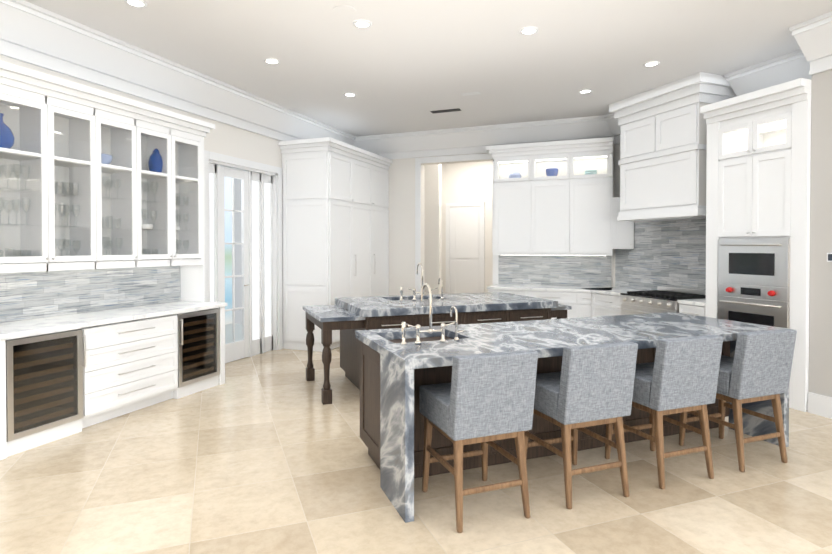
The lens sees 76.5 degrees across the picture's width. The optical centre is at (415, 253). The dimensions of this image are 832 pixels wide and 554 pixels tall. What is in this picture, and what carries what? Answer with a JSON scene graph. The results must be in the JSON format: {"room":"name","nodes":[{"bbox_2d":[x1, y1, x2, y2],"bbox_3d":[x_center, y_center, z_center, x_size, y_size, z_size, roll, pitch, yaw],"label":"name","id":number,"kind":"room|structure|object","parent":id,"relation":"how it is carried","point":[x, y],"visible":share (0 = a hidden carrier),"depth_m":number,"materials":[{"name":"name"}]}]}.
{"room":"kitchen","nodes":[
{"label":"kitchen","id":0,"kind":"room"},
{"bbox_2d":[0,55,282,337],"bbox_3d":[-3.732,-0.275,4.024,0.180,3.560,13.360,0,1,22],"label":"wall","id":1,"kind":"structure","parent":0,"point":[226,139],"depth_m":6.94,"materials":[{"name":"white paint"}]},
{"bbox_2d":[0,0,355,146],"bbox_3d":[-3.537,-1.852,3.830,0.310,0.399,13.180,0,1,22],"label":"crown molding","id":2,"kind":"structure","parent":1,"relation":"attached to","point":[33,34],"depth_m":5.46,"materials":[{"name":"white wood"}]},
{"bbox_2d":[204,150,282,362],"bbox_3d":[-2.416,0.088,7.315,0.195,2.750,1.600,0,1,22],"label":"door frame","id":3,"kind":"structure","parent":1,"relation":"attached to","point":[261,233],"depth_m":7.43,"materials":[{"name":"white wood"}]},
{"bbox_2d":[0,347,831,553],"bbox_3d":[1.307,1.576,3.208,10.410,0.120,16.100,0,1,22],"label":"floor","id":4,"kind":"structure","parent":0,"point":[265,453],"depth_m":3.34,"materials":[{"name":"tile"}]},
{"bbox_2d":[0,60,226,459],"bbox_3d":[-2.887,0.005,4.987,0.681,2.975,2.565,0,1,22],"label":"hutch","id":5,"kind":"object","parent":4,"relation":"on","point":[107,312],"visible":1,"depth_m":4.86,"materials":[{"name":"white wood"}]},
{"bbox_2d":[278,137,391,351],"bbox_3d":[-1.253,-0.127,8.840,0.890,3.140,2.216,0,1,22],"label":"pantry","id":6,"kind":"object","parent":4,"relation":"on","point":[335,218],"visible":0.83,"depth_m":8.00,"materials":[{"name":"white wood"}]},
{"bbox_2d":[302,263,571,404],"bbox_3d":[0.247,0.791,6.203,2.948,1.368,1.300,0,1,-21],"label":"kitchen island","id":7,"kind":"object","parent":4,"relation":"on","point":[347,317],"visible":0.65,"depth_m":5.76,"materials":[{"name":"brown"}]},
{"bbox_2d":[419,350,537,532],"bbox_3d":[0.353,1.033,3.172,0.500,0.965,0.594,0,1,-21],"label":"stool","id":8,"kind":"object","parent":4,"relation":"on","point":[485,400],"visible":1,"depth_m":2.94,"materials":[{"name":"fabric"}]},
{"bbox_2d":[488,289,525,295],"bbox_3d":[1.543,1.006,8.595,0.612,0.880,0.647,0,1,22],"label":"base cabinet","id":9,"kind":"object","parent":4,"relation":"on","point":[522,292],"depth_m":8.26,"materials":[{"name":"white wood"}]},
{"bbox_2d":[526,289,573,318],"bbox_3d":[2.201,1.010,8.336,0.802,0.880,0.647,0,1,22],"label":"base cabinet","id":10,"kind":"object","parent":4,"relation":"on","point":[562,298],"depth_m":8.00,"materials":[{"name":"white wood"}]},
{"bbox_2d":[487,285,609,296],"bbox_3d":[2.321,0.554,8.014,2.498,0.040,1.146,0,1,22],"label":"countertop","id":11,"kind":"structure","parent":10,"relation":"on","point":[583,290],"depth_m":8.07,"materials":[{"name":"white stone"}]},
{"bbox_2d":[355,283,788,522],"bbox_3d":[1.215,0.849,4.063,3.170,1.306,1.140,0,1,-21],"label":"kitchen island","id":12,"kind":"object","parent":4,"relation":"on","point":[399,367],"visible":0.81,"depth_m":3.70,"materials":[{"name":"grey stone"}]},
{"bbox_2d":[524,342,637,508],"bbox_3d":[1.026,1.030,3.429,0.500,0.965,0.594,0,1,-21],"label":"stool","id":13,"kind":"object","parent":4,"relation":"on","point":[589,385],"visible":0.81,"depth_m":3.20,"materials":[{"name":"fabric"}]},
{"bbox_2d":[574,289,621,317],"bbox_3d":[2.959,1.017,7.767,1.126,0.880,1.096,0,1,22],"label":"base cabinet","id":14,"kind":"object","parent":4,"relation":"on","point":[583,306],"depth_m":7.72,"materials":[{"name":"white wood"}]},
{"bbox_2d":[620,286,705,314],"bbox_3d":[3.245,0.968,6.882,0.745,1.000,0.926,0,1,-21],"label":"range","id":15,"kind":"object","parent":4,"relation":"on","point":[661,299],"visible":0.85,"depth_m":6.81,"materials":[{"name":"silver metal"}]},
{"bbox_2d":[605,335,722,488],"bbox_3d":[1.698,1.027,3.686,0.500,0.965,0.594,0,1,-21],"label":"stool","id":16,"kind":"object","parent":4,"relation":"on","point":[679,375],"visible":0.79,"depth_m":3.45,"materials":[{"name":"fabric"}]},
{"bbox_2d":[677,301,704,316],"bbox_3d":[3.540,1.036,6.298,0.729,0.880,0.713,0,1,22],"label":"base cabinet","id":17,"kind":"object","parent":4,"relation":"on","point":[698,310],"depth_m":6.16,"materials":[{"name":"white wood"}]},
{"bbox_2d":[677,299,705,304],"bbox_3d":[3.523,0.576,6.285,0.756,0.040,0.737,0,1,22],"label":"countertop","id":18,"kind":"structure","parent":17,"relation":"on","point":[684,301],"depth_m":6.20,"materials":[{"name":"white stone"}]},
{"bbox_2d":[679,329,796,471],"bbox_3d":[2.370,1.024,3.944,0.500,0.965,0.594,0,1,-21],"label":"stool","id":19,"kind":"object","parent":4,"relation":"on","point":[757,367],"visible":0.94,"depth_m":3.71,"materials":[{"name":"fabric"}]},
{"bbox_2d":[705,138,810,411],"bbox_3d":[3.797,0.204,5.586,1.224,2.562,1.251,0,1,22],"label":"tall cabinet","id":20,"kind":"object","parent":4,"relation":"on","point":[758,173],"depth_m":5.34,"materials":[{"name":"white wood"}]},
{"bbox_2d":[25,0,831,136],"bbox_3d":[1.307,-2.104,3.161,10.410,0.120,16.100,0,1,22],"label":"ceiling","id":21,"kind":"structure","parent":0,"point":[400,66],"depth_m":5.31,"materials":[{"name":"white paint"}]},
{"bbox_2d":[124,0,146,7],"bbox_3d":[-2.295,-2.053,4.325,0.167,0.011,0.167,0,1,-11],"label":"recessed light","id":22,"kind":"object","parent":21,"relation":"in","point":[135,3],"depth_m":4.33,"materials":[{"name":"white"}]},
{"bbox_2d":[264,58,279,63],"bbox_3d":[-1.554,-2.070,5.696,0.167,0.011,0.167,0,1,10],"label":"recessed light","id":23,"kind":"object","parent":21,"relation":"in","point":[268,60],"depth_m":5.69,"materials":[{"name":"white"}]},
{"bbox_2d":[343,92,355,96],"bbox_3d":[-0.870,-2.086,6.944,0.167,0.011,0.167,0,1,10],"label":"recessed light","id":24,"kind":"object","parent":21,"relation":"in","point":[348,94],"depth_m":6.93,"materials":[{"name":"white"}]},
{"bbox_2d":[353,20,371,27],"bbox_3d":[-0.482,-2.058,4.742,0.167,0.011,0.167,0,1,10],"label":"recessed light","id":25,"kind":"object","parent":21,"relation":"in","point":[357,23],"depth_m":4.73,"materials":[{"name":"white"}]},
{"bbox_2d":[430,108,460,113],"bbox_3d":[0.438,-2.099,7.782,0.440,0.007,0.120,0,1,22],"label":"ceiling vent","id":26,"kind":"object","parent":21,"relation":"in","point":[457,109],"depth_m":7.77,"materials":[{"name":"black metal"}]},
{"bbox_2d":[461,92,480,95],"bbox_3d":[0.721,-2.089,6.909,0.240,0.006,0.100,0,1,22],"label":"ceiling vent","id":27,"kind":"object","parent":21,"relation":"in","point":[471,93],"depth_m":6.89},
{"bbox_2d":[520,27,537,34],"bbox_3d":[1.045,-2.060,4.892,0.167,0.011,0.167,0,1,10],"label":"recessed light","id":28,"kind":"object","parent":21,"relation":"in","point":[527,30],"depth_m":4.88,"materials":[{"name":"white"}]},
{"bbox_2d":[579,89,591,93],"bbox_3d":[2.182,-2.085,6.800,0.167,0.011,0.167,0,1,-11],"label":"recessed light","id":29,"kind":"object","parent":21,"relation":"in","point":[583,91],"depth_m":6.79,"materials":[{"name":"white"}]},
{"bbox_2d":[643,61,659,66],"bbox_3d":[2.576,-2.071,5.775,0.167,0.011,0.167,0,1,10],"label":"recessed light","id":30,"kind":"object","parent":21,"relation":"in","point":[651,63],"depth_m":5.76,"materials":[{"name":"white"}]},
{"bbox_2d":[424,164,443,294],"bbox_3d":[0.223,-0.358,10.515,0.550,3.560,0.180,0,1,22],"label":"wall","id":31,"kind":"structure","parent":0,"point":[434,173],"depth_m":10.39,"materials":[{"name":"white paint"}]},
{"bbox_2d":[444,161,492,292],"bbox_3d":[1.595,-0.371,11.483,2.750,3.560,0.150,0,1,22],"label":"wall","id":32,"kind":"structure","parent":0,"point":[465,182],"depth_m":11.52,"materials":[{"name":"white paint"}]},
{"bbox_2d":[446,202,484,293],"bbox_3d":[1.073,0.148,11.597,0.880,2.520,0.030,0,1,22],"label":"door","id":33,"kind":"structure","parent":32,"relation":"attached to","point":[465,247],"depth_m":11.59,"materials":[{"name":"white wood"}]},
{"bbox_2d":[388,145,613,295],"bbox_3d":[1.075,-0.342,9.211,4.952,3.560,0.180,0,1,22],"label":"wall","id":34,"kind":"structure","parent":0,"point":[401,208],"depth_m":9.62,"materials":[{"name":"white paint"}]},
{"bbox_2d":[415,153,498,294],"bbox_3d":[0.697,-0.137,9.253,1.520,3.150,0.020,0,1,22],"label":"door frame","id":35,"kind":"structure","parent":34,"relation":"attached to","point":[419,161],"depth_m":9.48,"materials":[{"name":"white wood"}]},
{"bbox_2d":[356,113,620,158],"bbox_3d":[1.153,-1.915,8.700,4.797,0.399,0.673,0,1,22],"label":"crown molding","id":36,"kind":"structure","parent":34,"relation":"attached to","point":[466,140],"depth_m":8.89,"materials":[{"name":"white"}]},
{"bbox_2d":[506,169,521,176],"bbox_3d":[1.630,-1.267,8.697,0.220,0.160,0.214,0,1,22],"label":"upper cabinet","id":37,"kind":"object","parent":34,"relation":"attached to","point":[509,172],"depth_m":8.67,"materials":[{"name":"white"}]},
{"bbox_2d":[492,173,573,256],"bbox_3d":[1.911,-0.594,8.579,1.289,1.242,0.370,0,1,22],"label":"upper cabinet","id":38,"kind":"object","parent":34,"relation":"attached to","point":[560,232],"depth_m":8.40,"materials":[{"name":"white wood"}]},
{"bbox_2d":[542,165,561,176],"bbox_3d":[2.182,-1.269,8.480,0.200,0.170,0.195,0,1,22],"label":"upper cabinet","id":39,"kind":"object","parent":34,"relation":"attached to","point":[545,172],"depth_m":8.41,"materials":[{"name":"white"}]},
{"bbox_2d":[574,173,617,256],"bbox_3d":[2.740,-0.590,8.251,0.742,1.242,0.370,0,1,22],"label":"upper cabinet","id":40,"kind":"object","parent":34,"relation":"attached to","point":[595,206],"depth_m":8.07,"materials":[{"name":"white wood"}]},
{"bbox_2d":[614,69,831,396],"bbox_3d":[4.325,-0.281,4.485,0.830,3.560,8.200,0,1,-21],"label":"wall","id":41,"kind":"structure","parent":0,"point":[820,336],"depth_m":4.87,"materials":[{"name":"white paint"}]},
{"bbox_2d":[610,217,705,300],"bbox_3d":[3.513,0.046,7.240,1.482,0.995,1.616,0,1,22],"label":"backsplash","id":42,"kind":"structure","parent":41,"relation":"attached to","point":[648,255],"depth_m":7.42,"materials":[{"name":"grey tile"}]},
{"bbox_2d":[609,72,736,221],"bbox_3d":[3.297,-1.265,6.874,0.667,1.650,1.500,0,1,-21],"label":"range hood","id":43,"kind":"object","parent":41,"relation":"attached to","point":[662,161],"visible":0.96,"depth_m":6.61,"materials":[{"name":"white wood"}]},
{"bbox_2d":[707,118,747,157],"bbox_3d":[3.620,-1.235,5.981,0.591,0.430,0.611,0,1,22],"label":"upper cabinet","id":44,"kind":"object","parent":41,"relation":"attached to","point":[711,128],"depth_m":5.87,"materials":[{"name":"white wood"}]},
{"bbox_2d":[716,118,751,141],"bbox_3d":[3.406,-1.221,5.629,0.276,0.286,0.299,0,1,22],"label":"upper cabinet","id":45,"kind":"object","parent":41,"relation":"attached to","point":[727,131],"depth_m":5.76,"materials":[{"name":"white"}]},
{"bbox_2d":[724,56,791,95],"bbox_3d":[3.950,-1.876,5.667,1.022,0.399,1.075,0,1,22],"label":"crown molding","id":46,"kind":"structure","parent":41,"relation":"attached to","point":[765,74],"depth_m":5.90,"materials":[{"name":"white wood"}]},
{"bbox_2d":[752,110,783,141],"bbox_3d":[3.547,-1.216,5.261,0.276,0.286,0.299,0,1,22],"label":"upper cabinet","id":47,"kind":"object","parent":41,"relation":"attached to","point":[765,126],"depth_m":5.41,"materials":[{"name":"white"}]},
{"bbox_2d":[780,98,810,137],"bbox_3d":[3.941,-1.224,5.139,0.641,0.430,0.560,0,1,22],"label":"upper cabinet","id":48,"kind":"object","parent":41,"relation":"attached to","point":[797,111],"depth_m":5.02,"materials":[{"name":"white wood"}]},
{"bbox_2d":[780,11,831,79],"bbox_3d":[4.398,-1.838,2.680,3.413,0.399,3.685,0,1,22],"label":"crown molding","id":49,"kind":"structure","parent":41,"relation":"attached to","point":[813,36],"depth_m":4.81,"materials":[{"name":"white wood"}]},
{"bbox_2d":[807,392,831,418],"bbox_3d":[4.534,1.426,2.771,3.196,0.190,3.485,0,1,22],"label":"baseboard","id":50,"kind":"structure","parent":41,"relation":"attached to","point":[819,404],"depth_m":4.86,"materials":[{"name":"white wood"}]},
{"bbox_2d":[827,253,831,261],"bbox_3d":[3.769,0.036,4.758,0.014,0.080,0.120,0,1,-21],"label":"switch","id":51,"kind":"object","parent":41,"relation":"attached to","point":[829,257],"visible":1,"depth_m":4.79,"materials":[{"name":"white"}]},
{"label":"outside","id":52,"kind":"structure","parent":0,"visible":0},
{"bbox_2d":[224,177,241,342],"bbox_3d":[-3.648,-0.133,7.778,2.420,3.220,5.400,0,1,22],"label":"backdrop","id":53,"kind":"structure","parent":52,"point":[228,262],"depth_m":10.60,"materials":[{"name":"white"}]}
]}

